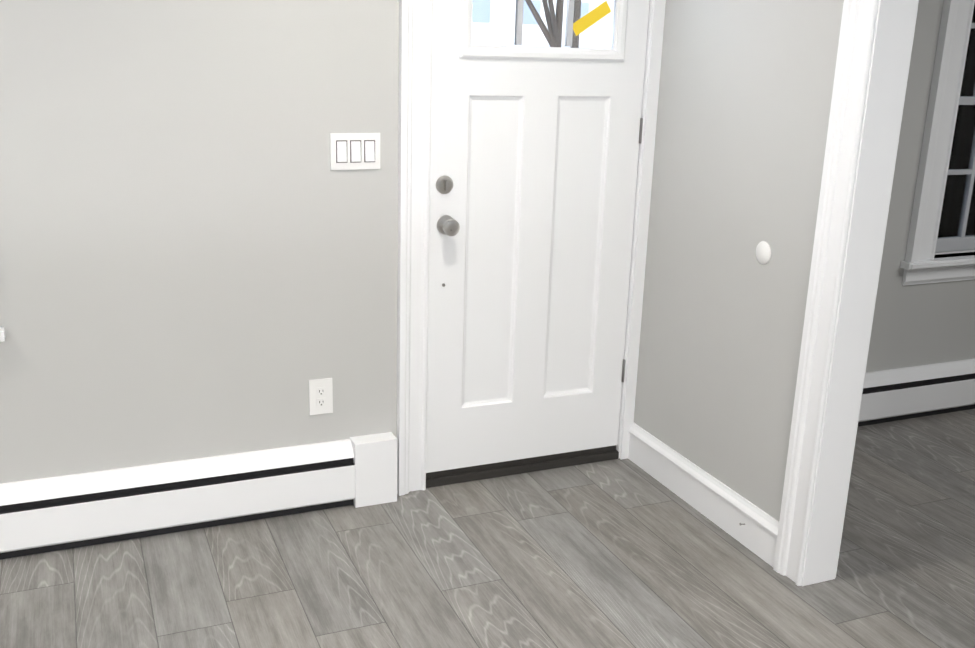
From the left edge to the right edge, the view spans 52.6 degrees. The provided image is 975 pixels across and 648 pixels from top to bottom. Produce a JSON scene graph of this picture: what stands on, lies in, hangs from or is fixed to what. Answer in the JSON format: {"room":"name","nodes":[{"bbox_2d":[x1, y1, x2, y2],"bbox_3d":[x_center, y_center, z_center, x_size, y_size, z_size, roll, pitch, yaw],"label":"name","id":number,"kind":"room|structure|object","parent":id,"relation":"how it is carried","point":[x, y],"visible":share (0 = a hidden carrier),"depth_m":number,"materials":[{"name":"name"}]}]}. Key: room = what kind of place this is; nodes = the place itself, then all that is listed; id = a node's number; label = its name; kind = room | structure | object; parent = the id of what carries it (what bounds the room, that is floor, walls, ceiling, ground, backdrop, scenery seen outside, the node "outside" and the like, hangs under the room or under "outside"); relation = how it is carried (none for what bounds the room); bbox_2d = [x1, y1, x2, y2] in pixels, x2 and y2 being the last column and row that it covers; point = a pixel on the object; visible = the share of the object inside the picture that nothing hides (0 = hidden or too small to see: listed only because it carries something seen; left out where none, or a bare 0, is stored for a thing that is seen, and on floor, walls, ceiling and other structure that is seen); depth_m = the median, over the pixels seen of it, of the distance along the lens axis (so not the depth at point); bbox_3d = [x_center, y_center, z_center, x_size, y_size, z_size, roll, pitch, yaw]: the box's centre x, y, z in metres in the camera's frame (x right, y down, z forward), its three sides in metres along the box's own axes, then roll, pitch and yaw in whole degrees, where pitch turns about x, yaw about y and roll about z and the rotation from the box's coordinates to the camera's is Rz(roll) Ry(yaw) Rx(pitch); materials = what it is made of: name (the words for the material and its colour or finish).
{"room":"entryway","nodes":[
{"label":"entryway","id":0,"kind":"room"},
{"bbox_2d":[0,409,974,647],"bbox_3d":[1.121,1.276,1.618,8.300,0.120,5.310,-5,17,-22],"label":"floor","id":1,"kind":"structure","parent":0,"point":[620,553],"depth_m":3.03,"materials":[{"name":"grey wood"}]},
{"bbox_2d":[0,0,974,483],"bbox_3d":[0.168,-0.687,3.502,8.300,2.550,0.200,-5,17,-22],"label":"wall","id":2,"kind":"structure","parent":0,"point":[198,246],"depth_m":3.06,"materials":[{"name":"grey paint"}]},
{"bbox_2d":[0,327,4,341],"bbox_3d":[-1.900,-0.632,2.597,1.013,1.588,0.298,-5,17,-22],"label":"window","id":3,"kind":"structure","parent":2,"relation":"in","point":[2,334],"depth_m":2.86,"materials":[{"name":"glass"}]},
{"bbox_2d":[0,432,397,558],"bbox_3d":[-1.860,0.638,2.854,3.325,0.238,0.073,-5,17,-22],"label":"baseboard heater","id":4,"kind":"object","parent":2,"relation":"attached to","point":[49,514],"visible":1,"depth_m":3.21,"materials":[{"name":"white metal"}]},
{"bbox_2d":[309,378,332,414],"bbox_3d":[-0.564,0.246,3.344,0.080,0.125,0.008,-5,17,-22],"label":"electrical outlet","id":5,"kind":"object","parent":2,"relation":"attached to","point":[320,396],"visible":1,"depth_m":3.34,"materials":[{"name":"white plastic"}]},
{"bbox_2d":[330,133,379,169],"bbox_3d":[-0.422,-0.553,3.162,0.164,0.116,0.012,-5,17,-22],"label":"switch plate","id":6,"kind":"object","parent":2,"relation":"attached to","point":[353,151],"visible":1,"depth_m":3.16,"materials":[{"name":"white plastic"}]},
{"bbox_2d":[426,445,618,487],"bbox_3d":[0.124,0.524,3.801,0.808,0.055,0.124,-5,17,-22],"label":"threshold","id":7,"kind":"object","parent":2,"relation":"in","point":[487,471],"depth_m":3.74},
{"bbox_2d":[397,0,665,495],"bbox_3d":[0.118,-0.518,3.514,0.970,2.216,0.231,-5,17,-22],"label":"door frame","id":8,"kind":"structure","parent":2,"relation":"attached to","point":[415,82],"depth_m":3.41,"materials":[{"name":"white wood"}]},
{"bbox_2d":[426,0,649,472],"bbox_3d":[0.184,-0.465,3.456,0.810,2.038,0.116,-5,17,-22],"label":"door","id":9,"kind":"structure","parent":2,"relation":"in","point":[533,163],"depth_m":3.51,"materials":[{"name":"white wood"}]},
{"bbox_2d":[858,359,974,426],"bbox_3d":[2.131,0.289,4.508,3.075,0.238,0.071,-5,17,-22],"label":"baseboard heater","id":10,"kind":"object","parent":2,"relation":"attached to","point":[891,395],"visible":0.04,"depth_m":4.40,"materials":[{"name":"white metal"}]},
{"bbox_2d":[900,0,974,285],"bbox_3d":[2.219,-0.993,4.303,1.013,1.588,0.298,-5,17,-22],"label":"window","id":11,"kind":"structure","parent":2,"relation":"in","point":[942,222],"depth_m":4.20,"materials":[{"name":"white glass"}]},
{"bbox_2d":[634,0,843,520],"bbox_3d":[1.615,-0.046,1.436,0.125,2.550,4.910,-5,17,-22],"label":"wall","id":12,"kind":"structure","parent":0,"point":[744,99],"depth_m":3.20,"materials":[{"name":"grey paint"}]},
{"bbox_2d":[628,422,778,567],"bbox_3d":[0.735,0.578,3.502,0.021,0.153,0.915,-5,17,-22],"label":"baseboard","id":13,"kind":"structure","parent":12,"relation":"attached to","point":[725,508],"depth_m":3.43,"materials":[{"name":"white wood"}]},
{"bbox_2d":[756,241,771,263],"bbox_3d":[0.855,-0.221,3.061,0.007,0.072,0.072,-5,17,-22],"label":"door stop","id":14,"kind":"object","parent":12,"relation":"attached to","point":[763,252],"visible":1,"depth_m":3.05,"materials":[{"name":"white plastic"}]},
{"bbox_2d":[773,0,918,585],"bbox_3d":[1.224,-0.176,2.352,0.167,2.269,1.087,-5,17,-22],"label":"door frame","id":15,"kind":"structure","parent":12,"relation":"attached to","point":[875,44],"depth_m":2.79,"materials":[{"name":"white wood"}]},
{"label":"outside","id":16,"kind":"structure","parent":0,"visible":0},
{"bbox_2d":[471,42,610,48],"bbox_3d":[-31.958,-20.284,72.319,180.000,2.659,156.570,-5,17,-22],"label":"snow","id":17,"kind":"object","parent":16,"point":[532,45],"depth_m":41.76,"materials":[{"name":"white snow"}]},
{"bbox_2d":[472,0,613,45],"bbox_3d":[3.738,-22.449,69.580,21.000,5.791,13.000,-5,17,-22],"label":"house","id":18,"kind":"structure","parent":17,"relation":"on","point":[481,31],"depth_m":63.03,"materials":[{"name":"white"}]},
{"bbox_2d":[526,0,563,46],"bbox_3d":[1.134,-5.342,14.946,2.995,4.646,3.622,-5,17,-22],"label":"tree","id":19,"kind":"object","parent":17,"relation":"on","point":[550,25],"depth_m":15.64,"materials":[{"name":"grey plant"}]},
{"bbox_2d":[571,0,580,47],"bbox_3d":[1.295,-8.230,20.857,4.147,5.993,4.151,-5,17,-22],"label":"tree","id":20,"kind":"object","parent":17,"relation":"on","point":[577,15],"depth_m":20.84,"materials":[{"name":"grey plant"}]}
]}

